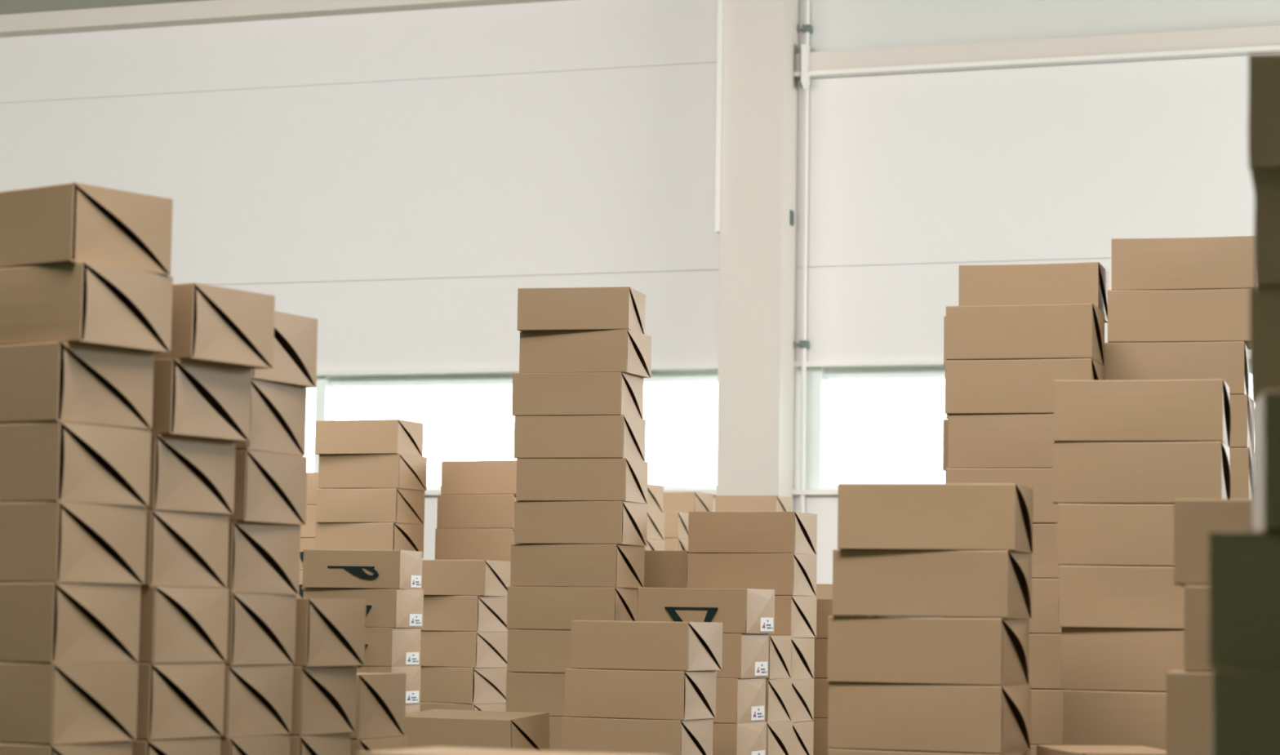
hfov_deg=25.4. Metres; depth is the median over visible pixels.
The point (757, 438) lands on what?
wall pillar
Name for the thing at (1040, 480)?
cardboard box
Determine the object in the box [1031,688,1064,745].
cardboard box
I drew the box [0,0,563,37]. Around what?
beam
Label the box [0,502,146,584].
cardboard box
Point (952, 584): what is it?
cardboard box
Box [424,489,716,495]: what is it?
trim
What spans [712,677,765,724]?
cardboard box
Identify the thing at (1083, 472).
cardboard box
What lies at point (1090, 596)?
cardboard box
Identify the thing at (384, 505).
cardboard box
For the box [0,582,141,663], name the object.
cardboard box
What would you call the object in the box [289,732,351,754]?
cardboard box
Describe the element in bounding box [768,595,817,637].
cardboard box
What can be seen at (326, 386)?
window
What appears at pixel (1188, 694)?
cardboard box
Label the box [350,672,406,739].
cardboard box
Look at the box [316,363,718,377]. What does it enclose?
trim
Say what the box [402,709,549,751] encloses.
cardboard box
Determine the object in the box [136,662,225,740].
cardboard box
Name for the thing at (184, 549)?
cardboard box
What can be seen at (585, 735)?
cardboard box
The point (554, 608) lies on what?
cardboard box
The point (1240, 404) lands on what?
cardboard box
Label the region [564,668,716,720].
cardboard box
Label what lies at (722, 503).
cardboard box
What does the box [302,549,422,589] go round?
cardboard box
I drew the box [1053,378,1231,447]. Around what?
cardboard box
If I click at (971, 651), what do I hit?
cardboard box
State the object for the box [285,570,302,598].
cardboard box
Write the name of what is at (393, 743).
cardboard box
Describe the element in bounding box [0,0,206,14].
ceiling
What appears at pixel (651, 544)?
cardboard box
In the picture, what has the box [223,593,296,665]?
cardboard box
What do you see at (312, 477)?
cardboard box
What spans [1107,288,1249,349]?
cardboard box
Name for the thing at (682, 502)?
cardboard box
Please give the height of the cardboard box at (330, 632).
0.124 m
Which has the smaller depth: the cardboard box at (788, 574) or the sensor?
the cardboard box at (788, 574)
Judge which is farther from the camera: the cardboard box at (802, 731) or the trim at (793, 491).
the trim at (793, 491)
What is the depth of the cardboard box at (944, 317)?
6.90 m
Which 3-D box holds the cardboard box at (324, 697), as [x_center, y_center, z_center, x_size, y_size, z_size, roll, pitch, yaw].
[-0.731,0.600,5.329,0.342,0.125,0.210,-1,-5,22]
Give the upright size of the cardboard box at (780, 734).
0.125 m
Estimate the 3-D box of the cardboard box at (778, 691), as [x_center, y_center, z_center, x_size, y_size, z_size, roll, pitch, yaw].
[0.250,0.945,8.362,0.345,0.125,0.213,-1,-5,22]
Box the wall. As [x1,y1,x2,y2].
[0,0,1279,617]
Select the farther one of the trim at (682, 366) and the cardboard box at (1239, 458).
the trim at (682, 366)
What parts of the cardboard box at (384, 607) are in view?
ribbon handle, panel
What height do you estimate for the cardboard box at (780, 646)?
0.125 m
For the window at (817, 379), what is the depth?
16.66 m
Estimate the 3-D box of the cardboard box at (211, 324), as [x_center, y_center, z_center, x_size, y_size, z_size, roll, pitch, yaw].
[-0.825,-0.081,4.861,0.343,0.125,0.210,-2,-6,32]
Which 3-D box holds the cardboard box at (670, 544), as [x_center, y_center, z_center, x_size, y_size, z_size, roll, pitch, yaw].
[0.054,0.840,13.729,0.341,0.125,0.210,-1,-5,17]
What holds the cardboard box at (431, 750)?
on the cardboard box
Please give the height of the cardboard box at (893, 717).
0.125 m
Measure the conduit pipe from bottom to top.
4.640 m
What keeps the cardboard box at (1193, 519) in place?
on the cardboard box at (1197, 597)
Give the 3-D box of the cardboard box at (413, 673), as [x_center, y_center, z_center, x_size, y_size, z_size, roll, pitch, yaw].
[-0.915,1.002,9.274,0.343,0.125,0.220,-1,-5,22]
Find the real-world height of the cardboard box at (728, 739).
0.125 m
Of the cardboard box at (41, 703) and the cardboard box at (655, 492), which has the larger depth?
the cardboard box at (655, 492)
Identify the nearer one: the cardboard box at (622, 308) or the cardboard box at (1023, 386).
the cardboard box at (1023, 386)
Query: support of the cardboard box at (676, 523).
on the cardboard box at (670, 544)
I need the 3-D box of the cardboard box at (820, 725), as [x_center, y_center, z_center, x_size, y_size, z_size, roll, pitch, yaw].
[0.586,1.143,9.045,0.343,0.125,0.214,-1,-5,21]
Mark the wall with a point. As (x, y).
(394, 180)
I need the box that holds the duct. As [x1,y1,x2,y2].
[715,0,723,233]
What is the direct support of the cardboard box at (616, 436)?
on the cardboard box at (601, 479)
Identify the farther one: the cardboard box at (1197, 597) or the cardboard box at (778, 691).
the cardboard box at (778, 691)
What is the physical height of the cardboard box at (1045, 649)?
0.125 m
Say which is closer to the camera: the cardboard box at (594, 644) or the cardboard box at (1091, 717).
the cardboard box at (1091, 717)
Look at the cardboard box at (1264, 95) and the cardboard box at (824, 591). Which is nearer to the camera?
the cardboard box at (1264, 95)
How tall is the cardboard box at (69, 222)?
0.124 m
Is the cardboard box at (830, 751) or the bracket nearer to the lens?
the cardboard box at (830, 751)
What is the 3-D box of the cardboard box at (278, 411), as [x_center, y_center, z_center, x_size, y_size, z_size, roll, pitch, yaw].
[-0.801,0.074,5.121,0.343,0.124,0.210,-1,-5,22]
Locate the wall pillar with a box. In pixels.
[716,0,799,511]
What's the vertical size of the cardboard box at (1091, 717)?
0.124 m
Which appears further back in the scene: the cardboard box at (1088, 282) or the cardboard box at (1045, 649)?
the cardboard box at (1088, 282)
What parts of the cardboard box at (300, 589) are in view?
ribbon handle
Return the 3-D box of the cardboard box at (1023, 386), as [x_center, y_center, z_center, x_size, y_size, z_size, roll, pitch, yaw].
[0.893,0.029,6.601,0.350,0.124,0.212,-1,-5,17]
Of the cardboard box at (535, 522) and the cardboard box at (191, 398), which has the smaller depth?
the cardboard box at (191, 398)
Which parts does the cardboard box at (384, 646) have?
panel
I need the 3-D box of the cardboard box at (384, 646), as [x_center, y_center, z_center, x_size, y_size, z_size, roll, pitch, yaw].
[-0.915,0.877,9.283,0.343,0.125,0.221,-1,-5,21]
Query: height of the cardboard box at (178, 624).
0.124 m
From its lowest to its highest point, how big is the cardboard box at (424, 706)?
0.125 m
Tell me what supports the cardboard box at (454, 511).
on the cardboard box at (492, 544)
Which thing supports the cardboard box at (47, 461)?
on the cardboard box at (41, 542)
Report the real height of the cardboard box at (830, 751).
0.125 m
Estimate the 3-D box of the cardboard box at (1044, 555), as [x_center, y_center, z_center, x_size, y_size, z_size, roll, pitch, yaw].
[0.890,0.402,6.572,0.350,0.125,0.210,-1,-5,18]
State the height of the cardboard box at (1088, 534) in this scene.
0.125 m
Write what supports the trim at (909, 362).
attached to the wall
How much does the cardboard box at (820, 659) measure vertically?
0.125 m
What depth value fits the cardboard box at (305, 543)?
10.84 m
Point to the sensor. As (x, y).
(792, 214)
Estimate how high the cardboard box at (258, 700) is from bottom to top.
0.125 m
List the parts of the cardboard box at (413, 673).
panel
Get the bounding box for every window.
[306,370,718,489]
[797,366,945,489]
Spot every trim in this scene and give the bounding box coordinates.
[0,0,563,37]
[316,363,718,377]
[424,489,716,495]
[791,489,838,494]
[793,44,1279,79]
[794,359,943,368]
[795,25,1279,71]
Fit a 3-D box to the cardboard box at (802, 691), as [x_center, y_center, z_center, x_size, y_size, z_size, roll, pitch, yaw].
[0.328,0.970,8.572,0.344,0.125,0.214,-1,-5,23]
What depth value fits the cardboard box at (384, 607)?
9.18 m
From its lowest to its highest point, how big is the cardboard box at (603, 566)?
0.125 m
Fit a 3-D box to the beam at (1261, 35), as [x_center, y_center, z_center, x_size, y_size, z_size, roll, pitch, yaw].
[3.560,-1.893,15.804,5.621,0.115,0.070,-1,-5,20]
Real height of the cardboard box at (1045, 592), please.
0.125 m
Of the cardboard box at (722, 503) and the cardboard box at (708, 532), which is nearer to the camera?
the cardboard box at (708, 532)
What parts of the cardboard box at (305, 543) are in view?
ribbon handle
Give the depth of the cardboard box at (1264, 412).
2.56 m
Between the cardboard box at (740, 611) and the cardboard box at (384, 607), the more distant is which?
the cardboard box at (384, 607)
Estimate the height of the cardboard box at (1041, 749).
0.125 m
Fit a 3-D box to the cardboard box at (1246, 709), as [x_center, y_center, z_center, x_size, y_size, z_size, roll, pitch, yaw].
[0.702,0.332,2.623,0.344,0.124,0.210,0,-5,13]
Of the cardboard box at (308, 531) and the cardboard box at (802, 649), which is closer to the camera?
the cardboard box at (802, 649)
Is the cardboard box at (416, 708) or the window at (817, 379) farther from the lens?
the window at (817, 379)
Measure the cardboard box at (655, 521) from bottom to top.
0.125 m
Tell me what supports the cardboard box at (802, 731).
on the cardboard box
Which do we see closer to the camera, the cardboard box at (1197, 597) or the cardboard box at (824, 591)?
the cardboard box at (1197, 597)
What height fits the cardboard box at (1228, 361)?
0.124 m
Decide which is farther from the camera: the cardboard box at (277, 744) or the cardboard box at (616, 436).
the cardboard box at (616, 436)
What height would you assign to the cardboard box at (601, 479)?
0.124 m
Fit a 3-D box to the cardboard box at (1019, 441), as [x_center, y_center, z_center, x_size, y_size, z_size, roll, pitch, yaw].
[0.900,0.153,6.592,0.348,0.125,0.214,-1,-5,17]
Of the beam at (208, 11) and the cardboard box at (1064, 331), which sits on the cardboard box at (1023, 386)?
the cardboard box at (1064, 331)
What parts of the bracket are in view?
plate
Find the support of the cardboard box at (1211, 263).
on the cardboard box at (1215, 315)
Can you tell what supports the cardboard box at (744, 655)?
on the cardboard box at (738, 700)
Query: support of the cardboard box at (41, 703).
on the cardboard box at (122, 748)
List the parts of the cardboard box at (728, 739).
panel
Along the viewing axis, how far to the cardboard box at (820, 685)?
8.95 m
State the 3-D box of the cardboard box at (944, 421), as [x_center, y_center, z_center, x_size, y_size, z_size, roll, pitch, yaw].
[0.923,0.170,6.931,0.344,0.125,0.213,-1,-5,17]
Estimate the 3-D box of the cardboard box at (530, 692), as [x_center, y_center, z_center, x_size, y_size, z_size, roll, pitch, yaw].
[-0.196,0.929,8.349,0.343,0.125,0.210,-1,-5,21]
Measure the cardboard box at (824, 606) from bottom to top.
0.124 m
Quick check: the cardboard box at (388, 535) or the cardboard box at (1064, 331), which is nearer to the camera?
the cardboard box at (1064, 331)
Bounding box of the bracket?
[800,44,810,89]
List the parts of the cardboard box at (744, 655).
panel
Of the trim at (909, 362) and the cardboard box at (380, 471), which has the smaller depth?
the cardboard box at (380, 471)
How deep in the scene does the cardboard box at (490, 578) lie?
9.96 m
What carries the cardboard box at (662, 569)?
on the cardboard box
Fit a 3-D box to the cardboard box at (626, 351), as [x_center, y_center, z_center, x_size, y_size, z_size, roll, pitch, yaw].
[-0.161,-0.067,8.431,0.344,0.125,0.216,-1,-5,20]
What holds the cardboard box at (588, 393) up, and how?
on the cardboard box at (616, 436)
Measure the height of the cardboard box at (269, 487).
0.125 m
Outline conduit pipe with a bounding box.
[796,0,813,512]
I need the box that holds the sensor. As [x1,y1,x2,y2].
[789,209,794,226]
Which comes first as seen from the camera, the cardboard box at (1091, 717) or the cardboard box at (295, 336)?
the cardboard box at (295, 336)
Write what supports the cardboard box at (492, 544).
on the cardboard box
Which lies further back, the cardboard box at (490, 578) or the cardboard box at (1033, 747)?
the cardboard box at (490, 578)
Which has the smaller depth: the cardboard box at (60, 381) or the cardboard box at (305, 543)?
the cardboard box at (60, 381)
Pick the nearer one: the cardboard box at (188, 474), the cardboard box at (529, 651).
the cardboard box at (188, 474)
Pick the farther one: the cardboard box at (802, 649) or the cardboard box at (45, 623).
the cardboard box at (802, 649)
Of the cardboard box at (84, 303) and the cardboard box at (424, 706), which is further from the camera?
the cardboard box at (424, 706)
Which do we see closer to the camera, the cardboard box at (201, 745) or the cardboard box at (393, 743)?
the cardboard box at (201, 745)
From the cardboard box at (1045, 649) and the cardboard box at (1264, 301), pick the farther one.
the cardboard box at (1045, 649)
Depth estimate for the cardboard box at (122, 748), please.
4.43 m
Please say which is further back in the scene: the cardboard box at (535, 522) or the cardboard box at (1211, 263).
the cardboard box at (535, 522)
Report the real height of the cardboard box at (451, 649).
0.124 m
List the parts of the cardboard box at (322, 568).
ribbon handle, panel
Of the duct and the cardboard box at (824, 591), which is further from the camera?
the duct
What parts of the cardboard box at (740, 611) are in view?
ribbon handle, panel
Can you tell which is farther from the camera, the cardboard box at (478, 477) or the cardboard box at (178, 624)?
the cardboard box at (478, 477)
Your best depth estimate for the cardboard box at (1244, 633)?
2.56 m
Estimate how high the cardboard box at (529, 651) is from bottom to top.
0.124 m
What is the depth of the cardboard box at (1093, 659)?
5.69 m
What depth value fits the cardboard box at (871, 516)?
5.33 m
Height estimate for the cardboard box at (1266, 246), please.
0.125 m
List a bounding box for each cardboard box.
[0,182,173,275]
[0,262,173,353]
[0,341,154,429]
[0,422,151,506]
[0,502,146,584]
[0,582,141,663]
[0,662,138,745]
[0,741,132,754]
[132,737,220,754]
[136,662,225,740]
[137,586,228,662]
[139,510,229,587]
[145,434,235,514]
[146,358,251,441]
[154,282,275,368]
[211,520,300,594]
[214,664,293,737]
[220,734,290,754]
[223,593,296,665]
[225,449,307,524]
[235,378,306,456]
[251,311,317,387]
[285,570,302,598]
[289,666,356,735]
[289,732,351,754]
[293,598,366,666]
[299,505,318,537]
[299,537,315,570]
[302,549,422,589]
[302,587,423,627]
[306,472,318,505]
[315,419,423,456]
[315,488,425,524]
[315,522,423,558]
[318,453,426,490]
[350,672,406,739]
[350,736,407,754]
[355,746,656,754]
[356,666,421,705]
[363,626,421,666]
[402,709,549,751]
[404,704,420,714]
[420,631,507,667]
[420,666,508,704]
[420,702,506,711]
[421,595,507,631]
[422,560,511,596]
[435,528,521,561]
[436,494,516,528]
[440,460,516,494]
[506,586,637,630]
[506,629,570,673]
[506,671,564,716]
[510,543,644,588]
[511,372,643,419]
[513,414,645,461]
[514,501,647,546]
[515,457,648,503]
[516,286,645,334]
[519,328,651,377]
[549,715,561,751]
[560,716,713,754]
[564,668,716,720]
[570,620,722,671]
[636,587,774,633]
[644,538,664,551]
[644,550,693,588]
[645,484,663,512]
[646,511,664,540]
[662,492,713,513]
[662,511,688,539]
[664,537,688,551]
[687,552,817,596]
[688,511,817,555]
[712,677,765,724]
[712,721,766,754]
[715,495,791,511]
[715,633,768,678]
[765,635,791,679]
[765,678,791,723]
[766,720,792,754]
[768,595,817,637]
[791,637,814,679]
[791,679,813,722]
[792,720,813,754]
[806,583,832,599]
[813,599,886,638]
[813,638,827,678]
[813,678,829,718]
[813,718,827,754]
[827,616,1029,685]
[827,682,1031,754]
[827,748,1031,754]
[832,549,1031,618]
[837,483,1032,553]
[942,419,947,471]
[942,578,1061,634]
[943,315,946,368]
[944,358,1104,414]
[945,303,1104,366]
[945,468,1057,524]
[947,413,1053,468]
[958,262,1109,323]
[1029,633,1061,689]
[1031,524,1058,578]
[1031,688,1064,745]
[1031,744,1042,754]
[1036,744,1166,754]
[1052,441,1230,504]
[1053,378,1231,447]
[1057,503,1173,566]
[1057,565,1184,629]
[1061,627,1184,692]
[1062,689,1166,750]
[1104,341,1248,395]
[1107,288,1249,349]
[1111,235,1256,290]
[1165,670,1213,754]
[1173,498,1250,586]
[1183,585,1214,671]
[1208,530,1279,668]
[1210,667,1279,754]
[1229,394,1252,448]
[1229,448,1250,499]
[1248,53,1279,191]
[1248,286,1279,404]
[1248,391,1279,530]
[1253,168,1279,286]
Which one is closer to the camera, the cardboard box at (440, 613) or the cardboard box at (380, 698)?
the cardboard box at (380, 698)
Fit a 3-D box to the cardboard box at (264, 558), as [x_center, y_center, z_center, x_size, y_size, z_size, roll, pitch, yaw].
[-0.810,0.324,5.110,0.343,0.125,0.210,-2,-5,27]
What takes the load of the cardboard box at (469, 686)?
on the cardboard box
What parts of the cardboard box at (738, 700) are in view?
panel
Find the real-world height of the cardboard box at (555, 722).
0.125 m
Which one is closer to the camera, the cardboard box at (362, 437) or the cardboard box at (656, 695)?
the cardboard box at (656, 695)

